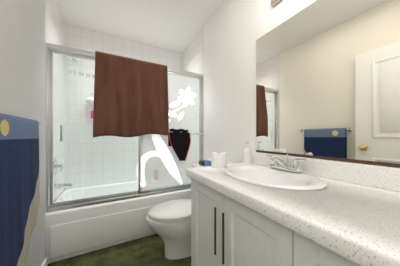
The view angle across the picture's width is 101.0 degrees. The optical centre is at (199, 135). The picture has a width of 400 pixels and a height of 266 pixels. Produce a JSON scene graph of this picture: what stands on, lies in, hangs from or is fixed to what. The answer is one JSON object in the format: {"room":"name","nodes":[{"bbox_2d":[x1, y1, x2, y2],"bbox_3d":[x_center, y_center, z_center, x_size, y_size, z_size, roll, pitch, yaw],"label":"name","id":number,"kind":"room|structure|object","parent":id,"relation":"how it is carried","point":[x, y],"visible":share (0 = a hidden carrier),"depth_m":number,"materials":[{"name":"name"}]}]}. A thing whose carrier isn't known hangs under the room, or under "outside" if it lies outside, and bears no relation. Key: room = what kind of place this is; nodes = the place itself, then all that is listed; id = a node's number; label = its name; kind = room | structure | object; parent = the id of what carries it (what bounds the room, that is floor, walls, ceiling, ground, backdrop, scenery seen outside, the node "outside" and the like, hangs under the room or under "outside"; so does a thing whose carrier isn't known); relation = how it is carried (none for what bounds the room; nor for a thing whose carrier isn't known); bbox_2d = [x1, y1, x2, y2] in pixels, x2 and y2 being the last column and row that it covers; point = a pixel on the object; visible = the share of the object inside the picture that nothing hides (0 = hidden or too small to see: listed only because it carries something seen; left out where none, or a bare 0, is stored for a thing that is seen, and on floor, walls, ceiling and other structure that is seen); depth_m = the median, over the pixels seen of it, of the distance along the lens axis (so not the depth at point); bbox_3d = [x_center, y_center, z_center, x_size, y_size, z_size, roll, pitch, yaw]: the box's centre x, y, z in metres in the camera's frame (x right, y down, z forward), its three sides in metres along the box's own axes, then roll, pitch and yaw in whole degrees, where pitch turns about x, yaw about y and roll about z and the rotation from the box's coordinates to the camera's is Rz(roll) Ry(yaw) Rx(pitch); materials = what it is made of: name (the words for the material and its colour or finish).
{"room":"bathroom","nodes":[
{"label":"bathroom","id":0,"kind":"room"},
{"bbox_2d":[0,0,63,265],"bbox_3d":[-0.987,-0.150,0.665,0.150,2.500,3.110,0,0,-29],"label":"wall","id":1,"kind":"structure","parent":0,"point":[22,58],"depth_m":1.17,"materials":[{"name":"paint"}]},
{"bbox_2d":[41,257,47,265],"bbox_3d":[-1.050,1.055,0.955,0.013,0.090,0.960,0,0,-29],"label":"baseboard","id":2,"kind":"structure","parent":1,"relation":"attached to","point":[45,262],"depth_m":1.35,"materials":[{"name":"white"}]},
{"bbox_2d":[53,160,62,173],"bbox_3d":[-1.474,0.320,1.730,0.068,0.150,0.162,0,0,-29],"label":"tub valve","id":3,"kind":"object","parent":1,"relation":"attached to","point":[55,165],"depth_m":1.71,"materials":[{"name":"silver metal"}]},
{"bbox_2d":[55,183,72,188],"bbox_3d":[-1.442,0.528,1.754,0.148,0.067,0.060,0,0,-29],"label":"tub spout","id":4,"kind":"object","parent":1,"relation":"attached to","point":[68,185],"depth_m":1.74,"materials":[{"name":"silver metal"}]},
{"bbox_2d":[69,56,77,64],"bbox_3d":[-1.422,-0.846,1.765,0.193,0.144,0.072,0,0,-29],"label":"shower head","id":5,"kind":"object","parent":1,"relation":"attached to","point":[73,60],"depth_m":1.78},
{"bbox_2d":[48,234,190,265],"bbox_3d":[-0.257,1.150,1.061,1.860,0.100,3.350,0,0,-29],"label":"floor","id":6,"kind":"structure","parent":0,"point":[147,251],"depth_m":1.49,"materials":[{"name":"green carpet"}]},
{"bbox_2d":[45,176,190,263],"bbox_3d":[-0.812,0.880,2.088,1.569,0.440,0.769,0,0,-29],"label":"bathtub","id":7,"kind":"object","parent":6,"relation":"on","point":[73,232],"visible":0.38,"depth_m":1.61,"materials":[{"name":"white ceramic"}]},
{"bbox_2d":[146,163,204,258],"bbox_3d":[-0.129,0.707,1.603,0.762,0.783,0.456,0,0,-29],"label":"toilet","id":8,"kind":"object","parent":6,"relation":"on","point":[169,223],"visible":0.46,"depth_m":1.44,"materials":[{"name":"white ceramic"}]},
{"bbox_2d":[204,159,210,165],"bbox_3d":[0.117,0.276,1.691,0.120,0.075,0.090,0,0,-29],"label":"box","id":9,"kind":"object","parent":8,"relation":"on","point":[207,162],"visible":0.48,"depth_m":1.66,"materials":[{"name":"blue plastic"}]},
{"bbox_2d":[188,176,365,265],"bbox_3d":[0.520,0.691,0.615,0.572,0.816,1.504,0,0,-29],"label":"bathroom vanity","id":10,"kind":"object","parent":6,"relation":"on","point":[224,232],"depth_m":0.72,"materials":[{"name":"paint"}]},
{"bbox_2d":[186,163,399,265],"bbox_3d":[0.516,0.254,0.624,0.572,0.057,1.524,0,0,-29],"label":"countertop","id":11,"kind":"structure","parent":10,"relation":"on","point":[361,222],"depth_m":0.49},
{"bbox_2d":[211,152,226,167],"bbox_3d":[0.138,0.173,1.202,0.112,0.102,0.112,0,0,-29],"label":"toilet paper roll","id":12,"kind":"object","parent":11,"relation":"on","point":[218,159],"visible":1,"depth_m":1.16,"materials":[{"name":"white paper"}]},
{"bbox_2d":[243,141,250,163],"bbox_3d":[0.379,0.134,1.327,0.073,0.180,0.053,0,0,-29],"label":"soap dispenser","id":13,"kind":"object","parent":11,"relation":"on","point":[247,154],"visible":0.98,"depth_m":1.31,"materials":[{"name":"white plastic"}]},
{"bbox_2d":[210,160,349,199],"bbox_3d":[0.382,0.284,0.941,0.424,0.150,0.565,0,0,-29],"label":"sink","id":14,"kind":"object","parent":11,"relation":"in","point":[291,184],"depth_m":0.89,"materials":[{"name":"white ceramic"}]},
{"bbox_2d":[266,153,309,171],"bbox_3d":[0.484,0.160,0.997,0.160,0.094,0.255,0,0,-29],"label":"faucet","id":15,"kind":"object","parent":11,"relation":"on","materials":[{"name":"silver metal"}]},
{"bbox_2d":[64,24,181,189],"bbox_3d":[-1.026,-0.150,2.481,1.815,2.500,0.120,0,0,-29],"label":"wall","id":16,"kind":"structure","parent":0,"point":[83,39],"depth_m":2.20,"materials":[{"name":"tile"}]},
{"bbox_2d":[86,92,93,116],"bbox_3d":[-1.419,-0.401,2.142,0.098,0.342,0.098,0,0,-29],"label":"bath brush","id":17,"kind":"object","parent":16,"relation":"hanging from","point":[88,100],"depth_m":2.12,"materials":[{"name":"white plastic"}]},
{"bbox_2d":[55,0,224,52],"bbox_3d":[-0.257,-1.450,1.061,1.860,0.100,3.350,0,0,-29],"label":"ceiling","id":18,"kind":"structure","parent":0,"point":[175,25],"depth_m":1.97,"materials":[{"name":"white paint"}]},
{"bbox_2d":[182,0,399,178],"bbox_3d":[0.476,-0.150,1.459,0.150,2.500,3.110,0,0,-29],"label":"wall","id":19,"kind":"structure","parent":0,"point":[234,30],"depth_m":1.61,"materials":[{"name":"white paint"}]},
{"bbox_2d":[45,42,203,212],"bbox_3d":[-0.646,-0.071,1.783,1.571,1.458,0.122,0,0,-29],"label":"shower door frame","id":20,"kind":"object","parent":19,"relation":"attached to","point":[50,50],"visible":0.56,"depth_m":1.76,"materials":[{"name":"silver metal"}]},
{"bbox_2d":[93,51,168,137],"bbox_3d":[-0.701,-0.401,1.746,0.718,0.832,0.181,0,0,-29],"label":"towel","id":21,"kind":"object","parent":20,"relation":"hanging from","point":[130,97],"visible":1,"depth_m":1.67,"materials":[{"name":"brown fabric"}]},
{"bbox_2d":[67,70,195,186],"bbox_3d":[-0.629,-0.010,1.808,1.314,1.207,0.026,0,0,-29],"label":"decal","id":22,"kind":"object","parent":20,"relation":"attached to","point":[162,152],"depth_m":1.94},
{"bbox_2d":[168,129,190,160],"bbox_3d":[-0.239,0.103,1.938,0.272,0.377,0.059,0,0,-29],"label":"garment","id":23,"kind":"object","parent":20,"relation":"hanging from","point":[179,141],"visible":1,"depth_m":1.92,"materials":[{"name":"black fabric"}]},
{"bbox_2d":[271,0,280,5],"bbox_3d":[0.632,-0.995,0.810,0.193,0.120,0.780,0,0,-29],"label":"sconce","id":24,"kind":"object","parent":19,"relation":"attached to","point":[274,2],"visible":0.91,"depth_m":1.16,"materials":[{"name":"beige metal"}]},
{"bbox_2d":[251,152,399,191],"bbox_3d":[0.758,0.177,0.756,0.021,0.094,1.524,0,0,-29],"label":"backsplash","id":25,"kind":"structure","parent":19,"relation":"attached to","point":[376,176],"depth_m":0.78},
{"bbox_2d":[256,0,399,166],"bbox_3d":[0.789,-0.322,0.714,0.008,0.900,1.402,0,0,-29],"label":"mirror","id":26,"kind":"object","parent":19,"relation":"attached to","point":[327,79],"visible":1,"depth_m":0.87,"materials":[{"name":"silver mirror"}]},
{"bbox_3d":[-0.942,-0.078,0.817,0.071,0.040,0.605,0,0,-29],"label":"towel rail","id":27,"kind":"object","parent":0,"visible":0},
{"bbox_2d":[0,113,39,265],"bbox_3d":[-0.895,0.376,0.808,0.062,0.948,0.476,0,0,-29],"label":"towel","id":28,"kind":"object","parent":27,"relation":"hanging from","point":[19,176],"visible":1,"depth_m":0.78,"materials":[{"name":"blue fabric"}]}
]}

